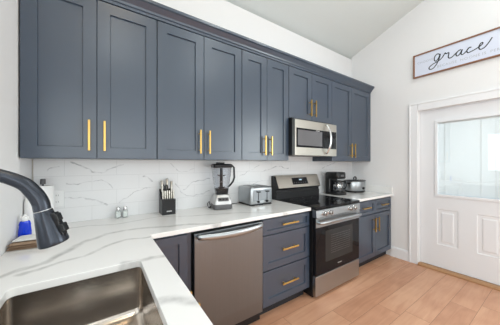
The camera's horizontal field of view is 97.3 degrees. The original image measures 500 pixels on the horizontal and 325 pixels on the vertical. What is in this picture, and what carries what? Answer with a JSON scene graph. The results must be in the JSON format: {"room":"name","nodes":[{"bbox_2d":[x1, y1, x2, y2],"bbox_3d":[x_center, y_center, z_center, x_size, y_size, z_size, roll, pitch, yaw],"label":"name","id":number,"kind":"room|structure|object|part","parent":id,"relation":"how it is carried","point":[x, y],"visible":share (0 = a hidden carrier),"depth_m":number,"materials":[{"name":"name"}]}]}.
{"room":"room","nodes":[
{"label":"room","id":0,"kind":"room"},
{"bbox_2d":[0,0,31,256],"bbox_3d":[-0.059,-0.712,-0.740,0.150,4.135,5.400,0,0,-34],"label":"wall","id":1,"kind":"structure","parent":0,"point":[12,200],"depth_m":1.16,"materials":[{"name":"paint"}]},
{"bbox_2d":[96,0,350,161],"bbox_3d":[0.062,-0.206,2.702,4.230,3.125,0.150,0,0,-34],"label":"wall","id":2,"kind":"structure","parent":0,"point":[222,13],"depth_m":2.65,"materials":[{"name":"paint"}]},
{"bbox_2d":[20,0,156,159],"bbox_3d":[-1.103,-0.569,1.596,0.747,1.074,0.362,0,0,-34],"label":"upper cabinet","id":3,"kind":"object","parent":2,"relation":"attached to","point":[88,68],"visible":1,"depth_m":1.44,"materials":[{"name":"blue paint"}]},
{"bbox_3d":[-1.184,-0.568,1.380,0.364,1.065,0.020,0,0,-34],"label":"door","id":4,"kind":"part","parent":3,"relation":"part of","materials":[{"name":"blue paint"}]},
{"bbox_3d":[-1.051,-0.184,1.436,0.012,0.200,0.039,0,0,-34],"label":"handle","id":5,"kind":"part","parent":3,"relation":"part of","materials":[{"name":"gold metal"}]},
{"bbox_3d":[-0.981,-0.184,1.483,0.012,0.200,0.039,0,0,-34],"label":"handle","id":6,"kind":"part","parent":3,"relation":"part of","materials":[{"name":"gold metal"}]},
{"bbox_3d":[-0.876,-0.568,1.590,0.374,1.065,0.020,0,0,-34],"label":"door","id":7,"kind":"part","parent":3,"relation":"part of","materials":[{"name":"blue paint"}]},
{"bbox_2d":[99,0,373,93],"bbox_3d":[0.212,-1.153,2.482,3.928,0.093,0.380,0,0,-34],"label":"crown molding","id":8,"kind":"structure","parent":3,"relation":"on","point":[152,9],"depth_m":2.00,"materials":[{"name":"blue paint"}]},
{"bbox_2d":[32,159,351,222],"bbox_3d":[0.108,0.204,2.635,3.928,0.472,0.012,0,0,-34],"label":"tile backsplash","id":9,"kind":"structure","parent":2,"relation":"attached to","point":[93,189],"depth_m":1.93,"materials":[{"name":"stone"}]},
{"bbox_2d":[54,190,63,206],"bbox_3d":[-1.399,0.256,1.597,0.076,0.120,0.008,0,0,-34],"label":"wall outlet","id":10,"kind":"object","parent":9,"relation":"attached to","point":[59,194],"visible":0.84,"depth_m":1.60,"materials":[{"name":"white plastic"}]},
{"bbox_2d":[155,21,241,160],"bbox_3d":[-0.476,-0.569,2.023,0.769,1.074,0.362,0,0,-34],"label":"upper cabinet","id":11,"kind":"object","parent":2,"relation":"attached to","point":[199,78],"visible":1,"depth_m":1.87,"materials":[{"name":"blue paint"}]},
{"bbox_3d":[-0.561,-0.568,1.805,0.377,1.065,0.020,0,0,-34],"label":"door","id":12,"kind":"part","parent":11,"relation":"part of","materials":[{"name":"blue paint"}]},
{"bbox_3d":[-0.422,-0.184,1.865,0.012,0.200,0.039,0,0,-34],"label":"handle","id":13,"kind":"part","parent":11,"relation":"part of","materials":[{"name":"gold metal"}]},
{"bbox_3d":[-0.353,-0.184,1.912,0.012,0.200,0.039,0,0,-34],"label":"handle","id":14,"kind":"part","parent":11,"relation":"part of","materials":[{"name":"gold metal"}]},
{"bbox_3d":[-0.244,-0.568,2.021,0.383,1.065,0.020,0,0,-34],"label":"door","id":15,"kind":"part","parent":11,"relation":"part of","materials":[{"name":"blue paint"}]},
{"bbox_2d":[228,50,287,160],"bbox_3d":[0.099,-0.569,2.416,0.621,1.074,0.362,0,0,-34],"label":"upper cabinet","id":16,"kind":"object","parent":2,"relation":"attached to","point":[264,80],"visible":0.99,"depth_m":2.28,"materials":[{"name":"blue paint"}]},
{"bbox_3d":[0.045,-0.568,2.218,0.304,1.065,0.020,0,0,-34],"label":"door","id":17,"kind":"part","parent":16,"relation":"part of","materials":[{"name":"blue paint"}]},
{"bbox_3d":[0.154,-0.184,2.257,0.012,0.200,0.039,0,0,-34],"label":"handle","id":18,"kind":"part","parent":16,"relation":"part of","materials":[{"name":"gold metal"}]},
{"bbox_3d":[0.223,-0.184,2.305,0.012,0.200,0.039,0,0,-34],"label":"handle","id":19,"kind":"part","parent":16,"relation":"part of","materials":[{"name":"gold metal"}]},
{"bbox_3d":[0.301,-0.568,2.393,0.308,1.065,0.020,0,0,-34],"label":"door","id":20,"kind":"part","parent":16,"relation":"part of","materials":[{"name":"blue paint"}]},
{"bbox_2d":[288,66,331,123],"bbox_3d":[0.681,-0.811,2.813,0.787,0.590,0.362,0,0,-34],"label":"upper cabinet","id":21,"kind":"object","parent":2,"relation":"attached to","point":[309,95],"visible":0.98,"depth_m":2.66,"materials":[{"name":"blue paint"}]},
{"bbox_3d":[0.592,-0.809,2.591,0.385,0.581,0.020,0,0,-34],"label":"door","id":22,"kind":"part","parent":21,"relation":"part of","materials":[{"name":"blue paint"}]},
{"bbox_2d":[288,117,335,156],"bbox_3d":[0.705,-0.302,2.746,0.748,0.423,0.498,0,0,-34],"label":"microwave oven","id":23,"kind":"object","parent":21,"relation":"attached to","point":[306,138],"visible":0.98,"depth_m":2.54,"materials":[{"name":"silver metal"}]},
{"bbox_3d":[0.674,-0.093,2.792,0.648,0.004,0.270,0,0,-34],"label":"underside panel","id":24,"kind":"part","parent":23,"relation":"part of","materials":[{"name":"grey plastic"}]},
{"bbox_3d":[0.804,-0.288,2.608,0.716,0.215,0.004,0,0,-34],"label":"black glass","id":25,"kind":"part","parent":23,"relation":"part of","materials":[{"name":"black glass"}]},
{"bbox_3d":[0.952,-0.296,2.660,0.080,0.367,0.034,0,0,44],"label":"handle","id":26,"kind":"part","parent":23,"relation":"part of","materials":[{"name":"metal"}]},
{"bbox_3d":[0.917,-0.809,2.813,0.393,0.581,0.020,0,0,-34],"label":"door","id":27,"kind":"part","parent":21,"relation":"part of","materials":[{"name":"blue paint"}]},
{"bbox_2d":[312,81,370,161],"bbox_3d":[1.419,-0.569,3.316,0.996,1.074,0.362,0,0,-34],"label":"upper cabinet","id":28,"kind":"object","parent":2,"relation":"attached to","point":[350,106],"depth_m":3.17,"materials":[{"name":"blue paint"}]},
{"bbox_3d":[1.274,-0.568,3.057,0.460,1.065,0.020,0,0,-34],"label":"door","id":29,"kind":"part","parent":28,"relation":"part of","materials":[{"name":"blue paint"}]},
{"bbox_3d":[1.675,-0.568,3.330,0.502,1.065,0.020,0,0,-34],"label":"door","id":30,"kind":"part","parent":28,"relation":"part of","materials":[{"name":"blue paint"}]},
{"bbox_3d":[1.808,-0.569,3.607,0.024,1.074,0.320,0,0,-34],"label":"cabinet filler","id":31,"kind":"part","parent":28,"relation":"part of","materials":[{"name":"blue wood"}]},
{"bbox_2d":[225,0,423,58],"bbox_3d":[1.629,-2.300,0.405,4.210,1.100,5.690,0,0,-34],"label":"ceiling","id":32,"kind":"structure","parent":0,"point":[344,27],"depth_m":2.92,"materials":[{"name":"paint"}]},
{"bbox_2d":[249,254,499,324],"bbox_3d":[1.771,1.406,0.508,4.580,0.100,5.700,0,0,-34],"label":"floor","id":33,"kind":"structure","parent":0,"point":[387,290],"depth_m":2.15,"materials":[{"name":"brown wood"}]},
{"bbox_2d":[153,232,190,290],"bbox_3d":[-0.691,0.915,1.715,0.268,0.882,0.629,0,0,-34],"label":"base cabinet","id":34,"kind":"object","parent":33,"relation":"on","point":[176,248],"visible":0.31,"depth_m":1.49,"materials":[{"name":"blue paint"}]},
{"bbox_2d":[191,220,263,324],"bbox_3d":[-0.296,0.911,1.923,0.604,0.866,0.692,0,0,-34],"label":"dishwasher","id":35,"kind":"object","parent":33,"relation":"on","point":[227,261],"visible":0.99,"depth_m":1.67,"materials":[{"name":"silver metal"}]},
{"bbox_3d":[-0.122,0.523,1.667,0.574,0.054,0.072,0,0,-34],"label":"handle","id":36,"kind":"part","parent":35,"relation":"part of","materials":[{"name":"silver metal"}]},
{"bbox_2d":[260,211,308,314],"bbox_3d":[0.188,0.915,2.292,0.595,0.882,0.667,0,0,-34],"label":"base cabinet","id":37,"kind":"object","parent":33,"relation":"on","point":[286,237],"visible":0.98,"depth_m":2.04,"materials":[{"name":"blue paint"}]},
{"bbox_3d":[0.349,1.093,2.056,0.590,0.303,0.020,0,0,-34],"label":"drawer","id":38,"kind":"part","parent":37,"relation":"part of","materials":[{"name":"blue paint"}]},
{"bbox_3d":[0.349,0.555,2.056,0.590,0.135,0.020,0,0,-34],"label":"drawer","id":39,"kind":"part","parent":37,"relation":"part of","materials":[{"name":"blue paint"}]},
{"bbox_3d":[0.349,0.782,2.056,0.590,0.300,0.020,0,0,-34],"label":"drawer","id":40,"kind":"part","parent":37,"relation":"part of","materials":[{"name":"blue paint"}]},
{"bbox_3d":[0.371,1.085,2.036,0.200,0.012,0.039,0,0,-34],"label":"handle","id":41,"kind":"part","parent":37,"relation":"part of","materials":[{"name":"gold metal"}]},
{"bbox_3d":[0.371,0.774,2.036,0.200,0.012,0.039,0,0,-34],"label":"handle","id":42,"kind":"part","parent":37,"relation":"part of","materials":[{"name":"gold metal"}]},
{"bbox_2d":[271,174,361,296],"bbox_3d":[0.801,0.752,2.643,0.794,1.207,0.740,0,0,-34],"label":"electric range","id":43,"kind":"object","parent":33,"relation":"on","point":[333,256],"visible":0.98,"depth_m":2.40,"materials":[{"name":"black metal"}]},
{"bbox_2d":[277,194,359,209],"bbox_3d":[0.811,0.448,2.628,0.792,0.028,0.587,0,0,-34],"label":"cooktop","id":44,"kind":"object","parent":43,"relation":"in","point":[315,201],"depth_m":2.52,"materials":[{"name":"black glass"}]},
{"bbox_3d":[0.961,1.227,2.408,0.782,0.198,0.039,0,0,-34],"label":"storage drawer","id":45,"kind":"part","parent":43,"relation":"part of","materials":[{"name":"silver metal"}]},
{"bbox_3d":[0.962,0.833,2.407,0.782,0.570,0.038,0,0,-34],"label":"oven door","id":46,"kind":"part","parent":43,"relation":"part of","materials":[{"name":"black glass"}]},
{"bbox_3d":[0.965,0.503,2.402,0.786,0.077,0.053,0,0,-34],"label":"control panel","id":47,"kind":"part","parent":43,"relation":"part of","materials":[{"name":"silver metal"}]},
{"bbox_3d":[0.993,0.589,2.362,0.747,0.037,0.061,0,0,-34],"label":"handle","id":48,"kind":"part","parent":43,"relation":"part of","materials":[{"name":"silver metal"}]},
{"bbox_2d":[359,196,390,266],"bbox_3d":[1.510,0.915,3.194,0.979,0.882,0.667,0,0,-34],"label":"base cabinet","id":49,"kind":"object","parent":33,"relation":"on","point":[375,219],"visible":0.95,"depth_m":2.94,"materials":[{"name":"blue paint"}]},
{"bbox_2d":[319,185,392,201],"bbox_3d":[1.506,0.407,3.197,0.984,0.129,0.638,0,0,-34],"label":"countertop","id":50,"kind":"structure","parent":49,"relation":"on","point":[371,192],"depth_m":3.20,"materials":[{"name":"white stone"}]},
{"bbox_2d":[325,172,346,195],"bbox_3d":[1.233,0.280,3.168,0.200,0.322,0.254,0,0,-28],"label":"coffee maker","id":51,"kind":"object","parent":50,"relation":"on","point":[330,176],"visible":0.96,"depth_m":3.14,"materials":[{"name":"black plastic"}]},
{"bbox_2d":[332,180,346,191],"bbox_3d":[1.258,0.319,3.112,0.147,0.165,0.189,0,0,-15],"label":"coffee carafe","id":52,"kind":"object","parent":51,"relation":"on","point":[338,181],"visible":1,"depth_m":3.10,"materials":[{"name":"clear glass"}]},
{"bbox_2d":[344,176,365,192],"bbox_3d":[1.635,0.319,3.417,0.414,0.244,0.290,0,0,-30],"label":"slow cooker","id":53,"kind":"object","parent":50,"relation":"on","point":[355,185],"visible":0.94,"depth_m":3.30,"materials":[{"name":"silver metal"}]},
{"bbox_3d":[1.471,0.577,2.822,0.491,0.178,0.020,0,0,-34],"label":"drawer","id":54,"kind":"part","parent":49,"relation":"part of","materials":[{"name":"blue paint"}]},
{"bbox_3d":[1.471,0.960,2.822,0.491,0.569,0.020,0,0,-34],"label":"door","id":55,"kind":"part","parent":49,"relation":"part of","materials":[{"name":"blue paint"}]},
{"bbox_3d":[1.653,0.811,2.911,0.012,0.190,0.039,0,0,-34],"label":"handle","id":56,"kind":"part","parent":49,"relation":"part of","materials":[{"name":"gold metal"}]},
{"bbox_3d":[1.864,0.577,3.090,0.455,0.178,0.020,0,0,-34],"label":"drawer","id":57,"kind":"part","parent":49,"relation":"part of","materials":[{"name":"blue paint"}]},
{"bbox_3d":[1.864,0.960,3.090,0.455,0.569,0.020,0,0,-34],"label":"door","id":58,"kind":"part","parent":49,"relation":"part of","materials":[{"name":"blue paint"}]},
{"bbox_3d":[-0.486,0.915,0.664,0.667,0.882,1.240,0,0,-34],"label":"base cabinet","id":59,"kind":"object","parent":33,"relation":"on","visible":0},
{"bbox_2d":[0,199,310,324],"bbox_3d":[-0.085,0.457,1.330,2.139,0.031,1.949,0,0,-34],"label":"countertop","id":60,"kind":"structure","parent":59,"relation":"on","point":[98,247],"depth_m":1.05,"materials":[{"name":"white stone"}]},
{"bbox_2d":[7,240,36,250],"bbox_3d":[-1.177,0.424,1.185,0.152,0.033,0.135,0,0,-27],"label":"folded dishcloth","id":61,"kind":"object","parent":60,"relation":"on","point":[31,243],"visible":0.44,"depth_m":1.13,"materials":[{"name":"brown fabric"}]},
{"bbox_2d":[12,234,35,241],"bbox_3d":[-1.188,0.402,1.204,0.140,0.014,0.110,0,0,-29],"label":"folded dishcloth","id":62,"kind":"object","parent":61,"relation":"on","point":[32,236],"visible":0.63,"depth_m":1.17,"materials":[{"name":"white fabric"}]},
{"bbox_2d":[18,214,31,236],"bbox_3d":[-1.296,0.367,1.267,0.058,0.148,0.044,0,0,-34],"label":"dish soap bottle","id":63,"kind":"object","parent":60,"relation":"on","point":[25,228],"visible":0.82,"depth_m":1.25,"materials":[{"name":"blue plastic"}]},
{"bbox_2d":[24,198,34,233],"bbox_3d":[-1.367,0.308,1.376,0.066,0.265,0.066,0,0,-34],"label":"lotion bottle","id":64,"kind":"object","parent":60,"relation":"on","point":[27,206],"visible":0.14,"depth_m":1.35,"materials":[{"name":"white plastic"}]},
{"bbox_2d":[0,169,68,249],"bbox_3d":[-0.478,0.221,0.323,0.326,0.439,0.106,0,0,-34],"label":"kitchen faucet","id":65,"kind":"object","parent":60,"relation":"on","point":[50,230],"visible":1,"depth_m":0.40,"materials":[{"name":"metal"}]},
{"bbox_3d":[-0.498,0.159,0.341,0.286,0.314,0.026,0,0,-34],"label":"spout","id":66,"kind":"part","parent":65,"relation":"part of","materials":[{"name":"metal"}]},
{"bbox_2d":[39,179,53,208],"bbox_3d":[-1.409,0.273,1.496,0.132,0.336,0.132,0,0,-34],"label":"paper towel holder","id":67,"kind":"object","parent":60,"relation":"on","point":[48,189],"visible":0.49,"depth_m":1.49,"materials":[{"name":"paper"}]},
{"bbox_2d":[0,267,162,324],"bbox_3d":[-0.458,0.584,0.570,0.460,0.224,0.814,0,0,-34],"label":"sink","id":68,"kind":"object","parent":60,"relation":"in","point":[124,297],"visible":0.76,"depth_m":0.90,"materials":[{"name":"metal"}]},
{"bbox_2d":[115,207,119,217],"bbox_3d":[-1.068,0.396,1.780,0.038,0.090,0.038,0,0,-34],"label":"glass shaker","id":69,"kind":"object","parent":60,"relation":"on","point":[117,208],"visible":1,"depth_m":1.77,"materials":[{"name":"glass"}]},
{"bbox_2d":[122,206,127,216],"bbox_3d":[-1.026,0.396,1.808,0.038,0.090,0.038,0,0,-34],"label":"glass shaker","id":70,"kind":"object","parent":60,"relation":"on","point":[124,213],"visible":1,"depth_m":1.80,"materials":[{"name":"glass"}]},
{"bbox_2d":[159,188,175,214],"bbox_3d":[-0.733,0.334,1.947,0.112,0.214,0.132,0,0,-34],"label":"knife block","id":71,"kind":"object","parent":60,"relation":"on","point":[166,206],"visible":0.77,"depth_m":1.90,"materials":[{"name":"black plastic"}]},
{"bbox_2d":[207,162,234,209],"bbox_3d":[-0.284,0.215,2.181,0.286,0.452,0.192,0,0,-20],"label":"blender","id":72,"kind":"object","parent":60,"relation":"on","point":[220,200],"visible":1,"depth_m":2.12,"materials":[{"name":"grey plastic"}]},
{"bbox_3d":[-0.284,0.400,2.181,0.186,0.074,0.192,0,0,-20],"label":"motor","id":73,"kind":"part","parent":72,"relation":"part of","materials":[{"name":"grey plastic"}]},
{"bbox_3d":[-0.284,0.022,2.181,0.182,0.037,0.178,0,0,-20],"label":"lid","id":74,"kind":"part","parent":72,"relation":"part of","materials":[{"name":"black plastic"}]},
{"bbox_3d":[-0.189,0.125,2.216,0.082,0.236,0.025,0,0,-20],"label":"handle","id":75,"kind":"part","parent":72,"relation":"part of","materials":[{"name":"black plastic"}]},
{"bbox_2d":[232,184,271,205],"bbox_3d":[0.020,0.342,2.396,0.395,0.197,0.274,0,0,-34],"label":"toaster","id":76,"kind":"object","parent":60,"relation":"on","point":[257,194],"visible":0.94,"depth_m":2.33,"materials":[{"name":"silver metal"}]},
{"bbox_3d":[0.135,0.333,2.336,0.237,0.115,0.006,0,0,-34],"label":"panel","id":77,"kind":"part","parent":76,"relation":"part of","materials":[{"name":"silver metal"}]},
{"bbox_2d":[351,0,499,261],"bbox_3d":[3.311,-0.712,1.559,0.150,4.135,5.400,0,0,-34],"label":"wall","id":78,"kind":"structure","parent":0,"point":[385,64],"depth_m":3.08,"materials":[{"name":"paint"}]},
{"bbox_2d":[390,246,408,261],"bbox_3d":[2.134,1.284,3.138,0.016,0.145,0.234,0,0,-34],"label":"baseboard","id":79,"kind":"structure","parent":78,"relation":"attached to","point":[396,252],"depth_m":3.13,"materials":[{"name":"paint"}]},
{"bbox_2d":[409,87,499,263],"bbox_3d":[2.522,0.273,2.564,0.024,2.167,1.150,0,0,-34],"label":"trim","id":80,"kind":"structure","parent":78,"relation":"attached to","point":[491,93],"depth_m":2.97,"materials":[{"name":"paint"}]},
{"bbox_2d":[413,27,499,78],"bbox_3d":[2.574,-1.303,2.480,0.028,0.308,1.240,0,0,-34],"label":"wall sign","id":81,"kind":"object","parent":78,"relation":"attached to","point":[485,45],"visible":1,"depth_m":2.61,"materials":[{"name":"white wood"}]},
{"bbox_2d":[418,262,499,290],"bbox_3d":[2.574,1.341,2.600,0.175,0.030,0.936,0,0,-34],"label":"trim","id":82,"kind":"structure","parent":78,"relation":"attached to","point":[439,269],"depth_m":2.60,"materials":[{"name":"brown wood"}]},
{"bbox_2d":[419,98,499,284],"bbox_3d":[2.576,0.325,2.601,0.200,2.062,0.942,0,0,-34],"label":"door","id":83,"kind":"structure","parent":78,"relation":"in","point":[459,145],"depth_m":2.63,"materials":[{"name":"paint"}]},
{"bbox_3d":[2.462,0.806,2.741,0.010,0.450,0.200,0,0,-34],"label":"raised panel","id":84,"kind":"part","parent":83,"relation":"part of","materials":[{"name":"paint"}]},
{"bbox_3d":[2.555,-0.067,2.587,0.013,0.975,0.610,0,0,-34],"label":"glass moulding","id":85,"kind":"part","parent":83,"relation":"part of","materials":[{"name":"paint"}]},
{"bbox_3d":[2.665,0.806,2.444,0.010,0.450,0.200,0,0,-34],"label":"raised panel","id":86,"kind":"part","parent":83,"relation":"part of","materials":[{"name":"paint"}]}
]}

